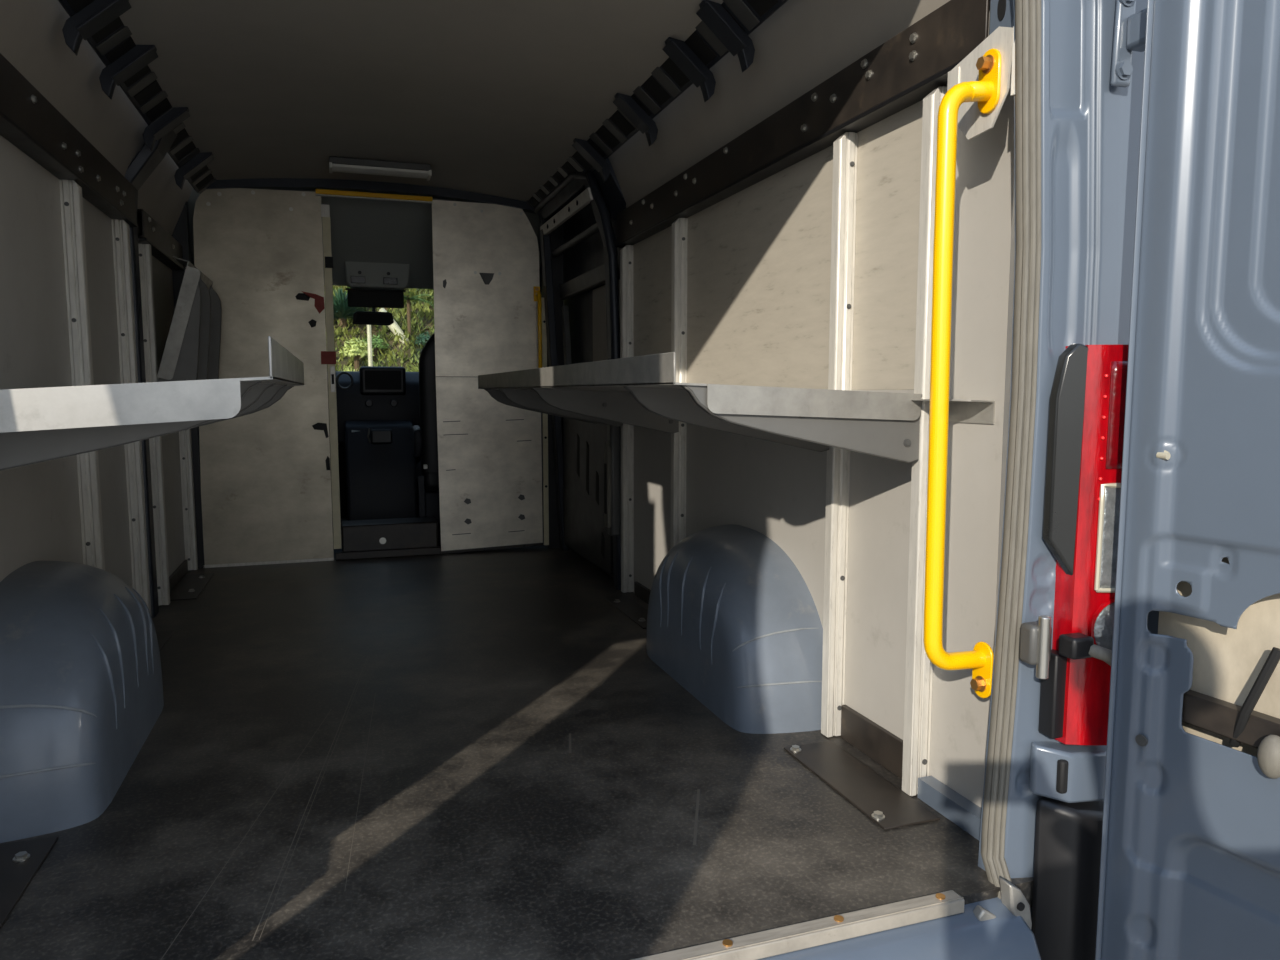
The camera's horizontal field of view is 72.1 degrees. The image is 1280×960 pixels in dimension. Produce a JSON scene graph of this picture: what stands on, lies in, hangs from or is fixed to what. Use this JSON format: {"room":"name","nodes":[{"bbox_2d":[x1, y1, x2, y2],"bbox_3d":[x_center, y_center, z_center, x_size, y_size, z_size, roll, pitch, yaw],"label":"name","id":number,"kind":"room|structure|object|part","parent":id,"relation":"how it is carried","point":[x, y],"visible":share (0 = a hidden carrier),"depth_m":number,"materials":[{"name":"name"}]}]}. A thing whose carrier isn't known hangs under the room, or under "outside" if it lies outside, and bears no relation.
{"room":"vehicle interior","nodes":[
{"label":"vehicle interior","id":0,"kind":"room"},
{"bbox_2d":[0,135,184,587],"bbox_3d":[-1.662,-0.212,2.524,0.040,1.660,3.825,-2,6,-19],"label":"wall","id":1,"kind":"structure","parent":0,"point":[40,520],"depth_m":2.40,"materials":[{"name":"beige wood"}]},
{"bbox_2d":[0,53,137,226],"bbox_3d":[-1.483,-0.888,2.080,0.057,0.147,2.440,-2,6,-19],"label":"beam","id":2,"kind":"structure","parent":1,"relation":"attached to","point":[29,121],"depth_m":2.35,"materials":[{"name":"black metal"}]},
{"bbox_2d":[59,179,104,569],"bbox_3d":[-1.641,-0.139,2.609,0.050,1.458,0.058,-2,6,-19],"label":"upright post","id":3,"kind":"object","parent":1,"relation":"attached to","point":[71,201],"visible":0.52,"depth_m":2.56,"materials":[{"name":"metal"}]},
{"bbox_2d":[111,219,150,614],"bbox_3d":[-1.837,-0.188,3.185,0.050,1.475,0.058,-2,6,-19],"label":"upright post","id":4,"kind":"object","parent":1,"relation":"attached to","point":[122,265],"visible":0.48,"depth_m":3.15,"materials":[{"name":"metal"}]},
{"bbox_2d":[138,244,169,605],"bbox_3d":[-1.959,-0.224,3.543,0.050,1.475,0.058,-2,6,-19],"label":"upright post","id":5,"kind":"object","parent":1,"relation":"attached to","point":[145,255],"visible":0.62,"depth_m":3.53,"materials":[{"name":"metal"}]},
{"bbox_2d":[157,256,221,381],"bbox_3d":[-1.960,-0.655,3.849,0.181,0.534,0.703,-2,6,-19],"label":"wall shelf","id":6,"kind":"object","parent":5,"relation":"attached to","point":[192,347],"visible":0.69,"depth_m":3.55,"materials":[{"name":"grey metal"}]},
{"bbox_2d":[137,209,184,269],"bbox_3d":[-2.060,-1.017,3.775,0.057,0.117,0.890,-2,6,-19],"label":"beam","id":7,"kind":"structure","parent":1,"relation":"attached to","point":[164,246],"depth_m":3.69,"materials":[{"name":"black metal"}]},
{"bbox_2d":[158,560,187,605],"bbox_3d":[-1.892,0.508,3.359,0.012,0.060,1.950,-2,6,-19],"label":"baseboard","id":8,"kind":"structure","parent":1,"relation":"attached to","point":[179,573],"depth_m":4.03,"materials":[{"name":"black metal"}]},
{"bbox_2d":[172,201,204,567],"bbox_3d":[-2.209,-0.490,4.296,0.075,1.860,0.062,-2,6,-19],"label":"trim","id":9,"kind":"structure","parent":1,"relation":"attached to","point":[181,233],"depth_m":4.30,"materials":[{"name":"black plastic"}]},
{"bbox_2d":[179,429,197,569],"bbox_3d":[-2.200,-0.107,4.269,0.050,1.097,0.058,-2,6,-19],"label":"upright post","id":10,"kind":"object","parent":1,"relation":"attached to","point":[185,442],"visible":0.56,"depth_m":4.27,"materials":[{"name":"metal"}]},
{"bbox_2d":[0,0,192,235],"bbox_3d":[-1.629,-1.151,2.516,0.178,0.330,3.605,-2,6,-19],"label":"wall","id":11,"kind":"structure","parent":0,"point":[32,40],"depth_m":2.55,"materials":[{"name":"beige wood"}]},
{"bbox_2d":[206,178,535,213],"bbox_3d":[-1.331,-1.476,4.492,1.640,0.112,0.070,-2,6,-19],"label":"trim","id":12,"kind":"structure","parent":11,"relation":"attached to","point":[264,183],"depth_m":4.45,"materials":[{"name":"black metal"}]},
{"bbox_2d":[315,189,432,203],"bbox_3d":[-1.344,-1.437,4.465,0.567,0.032,0.044,-2,6,-19],"label":"lintel","id":13,"kind":"object","parent":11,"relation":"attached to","point":[319,192],"visible":1,"depth_m":4.45,"materials":[{"name":"paint"}]},
{"bbox_2d":[124,129,177,617],"bbox_3d":[-1.832,-0.417,3.366,0.210,1.900,0.234,-2,6,-19],"label":"wall pillar","id":14,"kind":"structure","parent":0,"point":[145,162],"depth_m":3.32,"materials":[{"name":"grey metal"}]},
{"bbox_2d":[188,189,541,288],"bbox_3d":[-1.490,-1.382,4.973,1.925,0.500,0.730,-2,6,-19],"label":"ceiling","id":15,"kind":"structure","parent":0,"point":[362,230],"depth_m":4.90,"materials":[{"name":"grey"}]},
{"bbox_2d":[353,307,393,325],"bbox_3d":[-1.616,-1.023,5.325,0.238,0.172,0.072,-2,6,-19],"label":"mirror","id":16,"kind":"object","parent":15,"relation":"hanging from","point":[359,317],"visible":0.91,"depth_m":5.30,"materials":[{"name":"black mirror"}]},
{"bbox_2d":[355,313,390,322],"bbox_3d":[-1.607,-0.973,5.296,0.205,0.057,0.002,-2,6,-19],"label":"mirror glass","id":17,"kind":"object","parent":16,"relation":"attached to","point":[359,317],"depth_m":5.29,"materials":[{"name":"black mirror"}]},
{"bbox_2d":[345,288,404,307],"bbox_3d":[-1.586,-1.091,5.285,0.345,0.110,0.015,-2,6,-19],"label":"sun visor","id":18,"kind":"object","parent":15,"relation":"attached to","point":[373,298],"visible":0.96,"depth_m":5.28,"materials":[{"name":"black plastic"}]},
{"bbox_3d":[-1.586,-1.139,5.280,0.345,0.014,0.014,-2,6,-19],"label":"hinge rod","id":19,"kind":"part","parent":18,"relation":"part of","materials":[{"name":"black plastic"}]},
{"bbox_2d":[344,261,409,289],"bbox_3d":[-1.542,-1.202,5.166,0.368,0.155,0.128,-2,6,-19],"label":"console","id":20,"kind":"object","parent":15,"relation":"attached to","point":[358,275],"visible":0.98,"depth_m":5.12,"materials":[{"name":"grey plastic"}]},
{"bbox_2d":[330,445,419,518],"bbox_3d":[-1.910,-0.151,6.338,1.925,0.980,0.200,-2,6,-19],"label":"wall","id":21,"kind":"structure","parent":0,"point":[341,448],"depth_m":6.23,"materials":[{"name":"black plastic"}]},
{"bbox_2d":[119,0,723,201],"bbox_3d":[-0.772,-1.343,2.847,1.600,0.095,3.735,-2,6,-19],"label":"ceiling","id":22,"kind":"structure","parent":0,"point":[495,96],"depth_m":2.92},
{"bbox_2d":[58,0,216,193],"bbox_3d":[-1.498,-1.211,2.568,0.150,0.184,3.550,-2,6,-19],"label":"cable conduit","id":23,"kind":"object","parent":22,"relation":"attached to","point":[98,22],"visible":0.93,"depth_m":2.60,"materials":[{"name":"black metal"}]},
{"bbox_2d":[329,156,431,180],"bbox_3d":[-1.202,-1.442,4.078,0.452,0.051,0.110,-2,6,-19],"label":"ceiling lamp","id":24,"kind":"object","parent":22,"relation":"attached to","point":[336,164],"visible":1,"depth_m":4.04,"materials":[{"name":"grey metal"}]},
{"bbox_2d":[332,164,428,178],"bbox_3d":[-1.202,-1.429,4.080,0.424,0.019,0.098,-2,6,-19],"label":"diffuser","id":25,"kind":"object","parent":24,"relation":"attached to","point":[399,170],"depth_m":4.05,"materials":[{"name":"white plastic"}]},
{"bbox_2d":[526,0,787,215],"bbox_3d":[-0.018,-1.261,3.067,0.150,0.184,3.550,-2,6,-19],"label":"cable conduit","id":26,"kind":"object","parent":22,"relation":"attached to","point":[724,28],"visible":0.8,"depth_m":2.69,"materials":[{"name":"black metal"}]},
{"bbox_2d":[432,200,541,376],"bbox_3d":[-0.802,-1.003,4.669,0.566,0.918,0.075,-2,6,-19],"label":"partition panel","id":27,"kind":"object","parent":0,"point":[486,256],"depth_m":4.69,"materials":[{"name":"metal"}]},
{"bbox_3d":[-0.550,-0.801,4.771,0.036,0.496,0.066,-2,6,-19],"label":"grab handle","id":28,"kind":"part","parent":27,"relation":"part of","materials":[{"name":"yellow metal"}]},
{"bbox_2d":[0,515,1032,959],"bbox_3d":[-1.062,0.537,3.878,1.995,0.100,5.510,-2,6,-19],"label":"floor","id":29,"kind":"structure","parent":0,"point":[472,755],"depth_m":1.87,"materials":[{"name":"rubber"}]},
{"bbox_2d":[0,836,57,928],"bbox_3d":[-1.119,0.727,1.402,0.170,0.014,0.625,-2,6,-19],"label":"floor plate","id":30,"kind":"object","parent":29,"relation":"on","point":[20,861],"visible":1,"depth_m":1.61,"materials":[{"name":"black metal"}]},
{"bbox_2d":[0,561,163,842],"bbox_3d":[-1.368,0.430,2.176,0.252,0.452,1.038,-2,6,-19],"label":"wheel arch","id":31,"kind":"object","parent":29,"relation":"on","point":[81,684],"visible":1,"depth_m":1.84,"materials":[{"name":"blue paint"}]},
{"bbox_2d":[170,573,213,600],"bbox_3d":[-2.015,0.472,3.950,0.120,0.014,0.550,-2,6,-19],"label":"floor plate","id":32,"kind":"object","parent":29,"relation":"on","point":[191,586],"visible":0.89,"depth_m":3.91,"materials":[{"name":"black metal"}]},
{"bbox_2d":[193,188,333,567],"bbox_3d":[-1.882,-0.499,4.382,0.614,1.862,0.016,-2,6,-19],"label":"partition panel","id":33,"kind":"object","parent":29,"relation":"on","point":[266,495],"visible":1,"depth_m":4.39,"materials":[{"name":"wood"}]},
{"bbox_2d":[321,204,341,548],"bbox_3d":[-1.585,-0.509,4.491,0.073,1.740,0.052,-2,6,-19],"label":"post","id":34,"kind":"object","parent":33,"relation":"attached to","point":[328,357],"visible":1,"depth_m":4.47,"materials":[{"name":"metal"}]},
{"bbox_3d":[-1.562,-0.513,4.477,0.024,0.130,0.004,-2,6,-19],"label":"strike plate","id":35,"kind":"part","parent":34,"relation":"part of","materials":[{"name":"metal"}]},
{"bbox_2d":[327,366,419,520],"bbox_3d":[-1.733,-0.209,5.809,1.905,1.060,0.900,-2,6,-19],"label":"dashboard","id":36,"kind":"object","parent":29,"relation":"on","point":[377,406],"visible":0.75,"depth_m":5.48,"materials":[{"name":"black plastic"}]},
{"bbox_3d":[-1.698,-0.481,5.515,0.044,0.044,0.045,-2,6,-19],"label":"knob","id":37,"kind":"part","parent":36,"relation":"part of","materials":[{"name":"black plastic"}]},
{"bbox_3d":[-1.556,-0.486,5.563,0.044,0.044,0.045,-2,6,-19],"label":"knob","id":38,"kind":"part","parent":36,"relation":"part of","materials":[{"name":"black plastic"}]},
{"bbox_2d":[335,517,440,559],"bbox_3d":[-1.362,0.326,4.752,0.538,0.205,0.240,-2,6,-19],"label":"threshold step","id":39,"kind":"structure","parent":29,"relation":"on","point":[396,537],"depth_m":4.67,"materials":[{"name":"black metal"}]},
{"bbox_2d":[409,333,446,546],"bbox_3d":[-1.100,-0.249,5.229,0.505,1.255,0.592,-2,6,-19],"label":"seat","id":40,"kind":"object","parent":29,"relation":"on","point":[424,440],"visible":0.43,"depth_m":4.93,"materials":[{"name":"black fabric"}]},
{"bbox_3d":[-1.301,-0.231,5.106,0.045,0.176,0.397,-2,6,-19],"label":"armrest","id":41,"kind":"part","parent":40,"relation":"part of","materials":[{"name":"black plastic"}]},
{"bbox_3d":[-1.228,0.178,4.953,0.030,0.400,0.030,-2,6,-19],"label":"seat leg","id":42,"kind":"part","parent":40,"relation":"part of","materials":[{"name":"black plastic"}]},
{"bbox_2d":[416,461,438,491],"bbox_3d":[-1.099,-0.033,5.300,0.450,0.150,0.500,-2,6,-19],"label":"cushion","id":43,"kind":"object","parent":40,"relation":"on","point":[431,479],"depth_m":5.01,"materials":[{"name":"black fabric"}]},
{"bbox_3d":[-1.099,0.206,5.324,0.430,0.330,0.460,-2,6,-19],"label":"seat","id":44,"kind":"part","parent":40,"relation":"part of","materials":[{"name":"black plastic"}]},
{"bbox_3d":[-1.019,-0.454,5.021,0.470,0.805,0.188,-2,6,-19],"label":"backrest","id":45,"kind":"part","parent":40,"relation":"part of","materials":[{"name":"black fabric"}]},
{"bbox_2d":[436,377,542,553],"bbox_3d":[-0.811,-0.082,4.787,0.566,0.947,0.020,-2,6,-19],"label":"partition panel","id":46,"kind":"object","parent":29,"relation":"on","point":[490,450],"visible":0.99,"depth_m":4.78,"materials":[{"name":"wood"}]},
{"bbox_2d":[603,595,647,628],"bbox_3d":[-0.023,0.517,3.504,0.104,0.014,0.520,-2,6,-19],"label":"floor plate","id":47,"kind":"object","parent":29,"relation":"on","point":[625,604],"visible":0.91,"depth_m":3.53,"materials":[{"name":"black metal"}]},
{"bbox_2d":[646,524,822,733],"bbox_3d":[0.216,0.376,2.711,0.252,0.452,1.038,-2,6,-19],"label":"wheel arch","id":48,"kind":"object","parent":29,"relation":"on","point":[732,619],"visible":1,"depth_m":2.37,"materials":[{"name":"blue paint"}]},
{"bbox_2d":[784,741,939,829],"bbox_3d":[0.482,0.670,1.974,0.133,0.014,0.425,-2,6,-19],"label":"floor plate","id":49,"kind":"object","parent":29,"relation":"on","point":[889,807],"visible":1,"depth_m":1.94,"materials":[{"name":"black metal"}]},
{"bbox_2d":[539,3,1013,807],"bbox_3d":[-0.150,-0.472,4.168,0.040,2.050,5.360,-2,6,-19],"label":"wall","id":50,"kind":"structure","parent":0,"point":[777,491],"depth_m":2.11,"materials":[{"name":"beige wood"}]},
{"bbox_2d":[541,297,548,544],"bbox_3d":[-0.522,-0.313,4.842,0.028,1.360,0.015,-2,6,-19],"label":"strip","id":51,"kind":"object","parent":50,"relation":"attached to","point":[544,334],"visible":0.79,"depth_m":4.85,"materials":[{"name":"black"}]},
{"bbox_2d":[543,224,563,547],"bbox_3d":[-0.478,-0.548,4.880,0.100,1.860,0.062,-2,6,-19],"label":"trim","id":52,"kind":"structure","parent":50,"relation":"attached to","point":[556,236],"depth_m":4.85,"materials":[{"name":"black plastic"}]},
{"bbox_2d":[534,171,620,589],"bbox_3d":[-0.354,-0.490,4.275,0.126,1.865,1.105,-3,6,-25],"label":"trim","id":53,"kind":"structure","parent":50,"relation":"attached to","point":[599,200],"depth_m":3.76,"materials":[{"name":"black metal"}]},
{"bbox_2d":[538,170,621,589],"bbox_3d":[-0.291,-0.527,4.321,0.184,1.930,1.230,-2,6,-19],"label":"sliding door","id":54,"kind":"structure","parent":50,"relation":"in","point":[587,456],"depth_m":4.35,"materials":[{"name":"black metal"}]},
{"bbox_3d":[-0.365,-1.278,4.242,0.030,0.050,0.970,-2,6,-19],"label":"track rail","id":55,"kind":"part","parent":54,"relation":"part of","materials":[{"name":"metal"}]},
{"bbox_3d":[-0.251,0.040,4.376,0.050,0.730,0.920,-2,6,-19],"label":"trim","id":56,"kind":"part","parent":54,"relation":"part of","materials":[{"name":"black plastic"}]},
{"bbox_3d":[-0.150,-0.642,4.061,0.023,0.510,0.430,-2,6,-19],"label":"panel","id":57,"kind":"part","parent":54,"relation":"part of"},
{"bbox_3d":[-0.141,0.019,3.846,0.020,0.377,0.065,-2,6,-19],"label":"lock handle","id":58,"kind":"part","parent":54,"relation":"part of","materials":[{"name":"rubber"}]},
{"bbox_2d":[620,245,633,592],"bbox_3d":[-0.058,-0.249,3.775,0.050,1.479,0.058,-2,6,-19],"label":"upright post","id":59,"kind":"object","parent":50,"relation":"attached to","point":[626,253],"visible":0.83,"depth_m":3.77,"materials":[{"name":"metal"}]},
{"bbox_2d":[671,218,687,548],"bbox_3d":[0.138,-0.200,3.199,0.050,1.462,0.058,-2,6,-19],"label":"upright post","id":60,"kind":"object","parent":50,"relation":"attached to","point":[680,226],"visible":0.68,"depth_m":3.16,"materials":[{"name":"metal"}]},
{"bbox_2d":[478,352,994,462],"bbox_3d":[-0.023,-0.245,2.814,0.598,0.220,2.605,-2,6,-19],"label":"wall shelf","id":61,"kind":"object","parent":50,"relation":"attached to","point":[644,391],"visible":1,"depth_m":1.80,"materials":[{"name":"grey metal"}]},
{"bbox_3d":[0.611,-0.138,1.757,0.080,0.047,0.185,-2,6,-19],"label":"wall rail","id":62,"kind":"part","parent":61,"relation":"part of","materials":[{"name":"grey metal"}]},
{"bbox_2d":[634,581,902,778],"bbox_3d":[0.296,0.545,2.864,0.013,0.085,1.955,-2,6,-19],"label":"baseboard","id":63,"kind":"structure","parent":50,"relation":"attached to","point":[884,747],"depth_m":2.10,"materials":[{"name":"black metal"}]},
{"bbox_2d":[615,0,988,247],"bbox_3d":[0.284,-0.953,2.681,0.057,0.137,2.280,-2,6,-19],"label":"beam","id":64,"kind":"structure","parent":50,"relation":"attached to","point":[899,73],"depth_m":2.12,"materials":[{"name":"black metal"}]},
{"bbox_2d":[821,132,857,736],"bbox_3d":[0.487,-0.089,2.176,0.050,1.479,0.058,-2,6,-19],"label":"upright post","id":65,"kind":"object","parent":50,"relation":"attached to","point":[845,148],"visible":0.81,"depth_m":2.15,"materials":[{"name":"metal"}]},
{"bbox_2d":[902,86,946,795],"bbox_3d":[0.598,-0.055,1.853,0.050,1.475,0.058,-2,6,-19],"label":"upright post","id":66,"kind":"object","parent":50,"relation":"attached to","point":[919,669],"visible":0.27,"depth_m":1.84,"materials":[{"name":"metal"}]},
{"bbox_2d":[917,176,1014,840],"bbox_3d":[0.599,-0.147,1.667,0.158,2.100,0.275,-2,6,-19],"label":"trim","id":67,"kind":"structure","parent":50,"relation":"attached to","point":[955,807],"depth_m":1.72,"materials":[{"name":"blue paint"}]},
{"bbox_2d":[947,26,1014,139],"bbox_3d":[0.645,-0.700,1.576,0.095,0.170,0.172,-2,6,-19],"label":"bracket","id":68,"kind":"object","parent":50,"relation":"attached to","point":[971,121],"visible":0.55,"depth_m":1.55,"materials":[{"name":"metal"}]},
{"bbox_2d":[989,0,1013,34],"bbox_3d":[0.662,-0.838,1.560,0.052,0.140,0.072,-2,6,-19],"label":"trim","id":69,"kind":"structure","parent":50,"relation":"attached to","point":[1001,11],"depth_m":1.55,"materials":[{"name":"blue paint"}]},
{"bbox_2d":[608,0,989,207],"bbox_3d":[0.311,-1.154,2.548,0.178,0.330,2.420,-2,6,-19],"label":"wall","id":70,"kind":"structure","parent":0,"point":[802,44],"depth_m":2.39,"materials":[{"name":"beige wood"}]},
{"bbox_2d":[592,158,625,219],"bbox_3d":[-0.141,-1.258,3.784,0.190,0.289,0.258,-2,6,-19],"label":"trim","id":71,"kind":"structure","parent":70,"relation":"attached to","point":[611,189],"depth_m":3.73,"materials":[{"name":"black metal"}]},
{"bbox_2d":[1019,0,1279,959],"bbox_3d":[0.983,-0.064,1.144,0.164,2.082,0.936,-4,7,-34],"label":"door","id":72,"kind":"structure","parent":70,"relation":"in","point":[1190,860],"depth_m":1.34,"materials":[{"name":"blue paint"}]},
{"bbox_3d":[0.821,-0.727,1.412,0.040,0.055,0.070,-2,6,-19],"label":"hinge arm","id":73,"kind":"part","parent":72,"relation":"part of","materials":[{"name":"blue paint"}]},
{"bbox_3d":[0.999,-0.058,1.077,0.041,2.080,0.800,-3,7,-29],"label":"panel","id":74,"kind":"part","parent":72,"relation":"part of","materials":[{"name":"blue paint"}]},
{"bbox_2d":[978,0,1146,916],"bbox_3d":[0.742,-0.146,1.556,0.375,2.160,0.120,-2,6,-19],"label":"pillar","id":75,"kind":"structure","parent":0,"point":[1090,126],"depth_m":1.49,"materials":[{"name":"metal"}]},
{"bbox_2d":[632,890,1040,959],"bbox_3d":[-0.184,0.896,1.244,1.790,0.308,0.132,-2,6,-19],"label":"sill","id":76,"kind":"structure","parent":75,"relation":"attached to","point":[938,926],"depth_m":1.45,"materials":[{"name":"blue paint"}]},
{"bbox_3d":[-0.184,0.907,1.245,1.790,0.287,0.132,-2,6,-19],"label":"sill","id":77,"kind":"part","parent":76,"relation":"part of","materials":[{"name":"blue paint"}]},
{"bbox_2d":[923,48,1001,697],"bbox_3d":[0.581,-0.168,1.577,0.136,1.164,0.052,-2,6,-19],"label":"handle","id":78,"kind":"object","parent":75,"relation":"attached to","point":[985,91],"visible":0.98,"depth_m":1.55,"materials":[{"name":"yellow paint"}]},
{"bbox_2d":[973,878,1031,928],"bbox_3d":[0.627,0.761,1.524,0.111,0.135,0.034,-2,6,-19],"label":"bracket","id":79,"kind":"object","parent":75,"relation":"in","point":[1012,897],"depth_m":1.51,"materials":[{"name":"grey metal"}]},
{"bbox_3d":[0.654,0.760,1.536,0.052,0.135,0.030,-2,6,-19],"label":"latch arm","id":80,"kind":"part","parent":79,"relation":"part of"},
{"bbox_2d":[981,0,1040,898],"bbox_3d":[0.628,-0.174,1.475,0.122,2.013,0.090,-2,6,-19],"label":"seal","id":81,"kind":"object","parent":75,"relation":"attached to","point":[1027,12],"visible":0.93,"depth_m":1.51,"materials":[{"name":"rubber"}]},
{"bbox_2d":[1029,741,1106,959],"bbox_3d":[0.776,0.749,1.579,0.168,0.573,0.084,-2,6,-19],"label":"bumper cover","id":82,"kind":"object","parent":75,"relation":"attached to","point":[1069,779],"visible":0.83,"depth_m":1.54,"materials":[{"name":"black plastic"}]},
{"bbox_2d":[1038,343,1128,744],"bbox_3d":[0.775,0.114,1.509,0.150,0.689,0.092,-2,6,-19],"label":"tail light","id":83,"kind":"object","parent":75,"relation":"attached to","point":[1086,418],"visible":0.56,"depth_m":1.49,"materials":[{"name":"red plastic"},{"name":"clear plastic"},{"name":"smoked plastic"}]},
{"bbox_3d":[0.720,-0.033,1.493,0.057,0.393,0.019,1,6,10],"label":"smoked trim","id":84,"kind":"part","parent":83,"relation":"part of","materials":[{"name":"plastic"}]},
{"bbox_3d":[-1.026,-0.061,0.812,0.220,2.200,0.440,-2,6,-19],"label":"wall","id":85,"kind":"structure","parent":0,"visible":0},
{"bbox_2d":[0,336,303,470],"bbox_3d":[-0.988,-0.131,1.697,0.600,0.232,1.173,-2,6,-19],"label":"wall shelf","id":86,"kind":"object","parent":85,"relation":"attached to","point":[37,425],"visible":1,"depth_m":1.21,"materials":[{"name":"grey metal"}]},
{"label":"outside","id":87,"kind":"structure","parent":0,"visible":0},
{"bbox_2d":[324,285,434,371],"bbox_3d":[-3.615,-3.588,13.478,16.000,7.542,12.000,-2,6,-19],"label":"bank","id":88,"kind":"object","parent":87,"point":[398,353],"visible":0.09,"depth_m":11.01,"materials":[{"name":"green plant"}]},
{"bbox_2d":[325,288,369,327],"bbox_3d":[-3.767,-2.173,11.115,1.094,0.512,1.109,-2,6,-19],"label":"grassy plant","id":89,"kind":"object","parent":88,"relation":"on","point":[341,310],"visible":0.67,"depth_m":11.02,"materials":[{"name":"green plant"}]},
{"bbox_3d":[-3.767,-2.019,11.143,0.120,0.200,0.114,-2,6,-19],"label":"stem","id":90,"kind":"part","parent":89,"relation":"part of","materials":[{"name":"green plant"}]},
{"bbox_2d":[338,337,373,370],"bbox_3d":[-3.349,-1.469,10.393,0.403,0.436,0.404,-2,6,-19],"label":"leafy shrub","id":91,"kind":"object","parent":88,"relation":"on","point":[354,349],"visible":0.94,"depth_m":10.33,"materials":[{"name":"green plant"}]},
{"bbox_3d":[-3.345,-1.391,10.394,0.055,0.280,0.055,-5,8,-41],"label":"stem","id":92,"kind":"part","parent":91,"relation":"part of","materials":[{"name":"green plant"}]},
{"bbox_2d":[367,325,372,365],"bbox_3d":[-2.838,-1.023,9.277,0.051,1.270,0.048,0,6,4],"label":"wooden stake","id":93,"kind":"object","parent":88,"relation":"on","point":[369,334],"visible":0.19,"depth_m":9.22,"materials":[{"name":"beige wood"}]},
{"bbox_2d":[363,335,388,360],"bbox_3d":[-3.208,-1.578,10.628,0.333,0.366,0.313,1,6,12],"label":"leafy shrub","id":94,"kind":"object","parent":88,"relation":"on","point":[378,342],"visible":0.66,"depth_m":10.60,"materials":[{"name":"green plant"}]},
{"bbox_3d":[-3.201,-1.518,10.643,0.055,0.244,0.055,-5,8,-41],"label":"stem","id":95,"kind":"part","parent":94,"relation":"part of","materials":[{"name":"green plant"}]},
{"bbox_2d":[379,308,410,343],"bbox_3d":[-3.082,-1.916,11.041,0.120,0.513,0.661,-5,8,-44],"label":"fallen log","id":96,"kind":"object","parent":88,"relation":"on","point":[394,325],"visible":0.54,"depth_m":10.96,"materials":[{"name":"beige wood"}]},
{"bbox_2d":[400,356,418,371],"bbox_3d":[-2.425,-1.224,10.186,1.048,0.488,0.942,2,6,22],"label":"grassy plant","id":97,"kind":"object","parent":88,"relation":"on","point":[416,367],"visible":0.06,"depth_m":10.04,"materials":[{"name":"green plant"}]},
{"bbox_2d":[404,292,433,338],"bbox_3d":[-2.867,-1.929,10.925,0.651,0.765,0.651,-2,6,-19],"label":"tree","id":98,"kind":"object","parent":88,"relation":"on","point":[414,298],"visible":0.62,"depth_m":10.90,"materials":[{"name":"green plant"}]},
{"bbox_2d":[412,331,430,344],"bbox_3d":[-2.669,-1.664,10.914,0.339,0.360,0.317,-2,6,-19],"label":"leafy shrub","id":99,"kind":"object","parent":88,"relation":"on","point":[421,339],"visible":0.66,"depth_m":10.84,"materials":[{"name":"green plant"}]}
]}

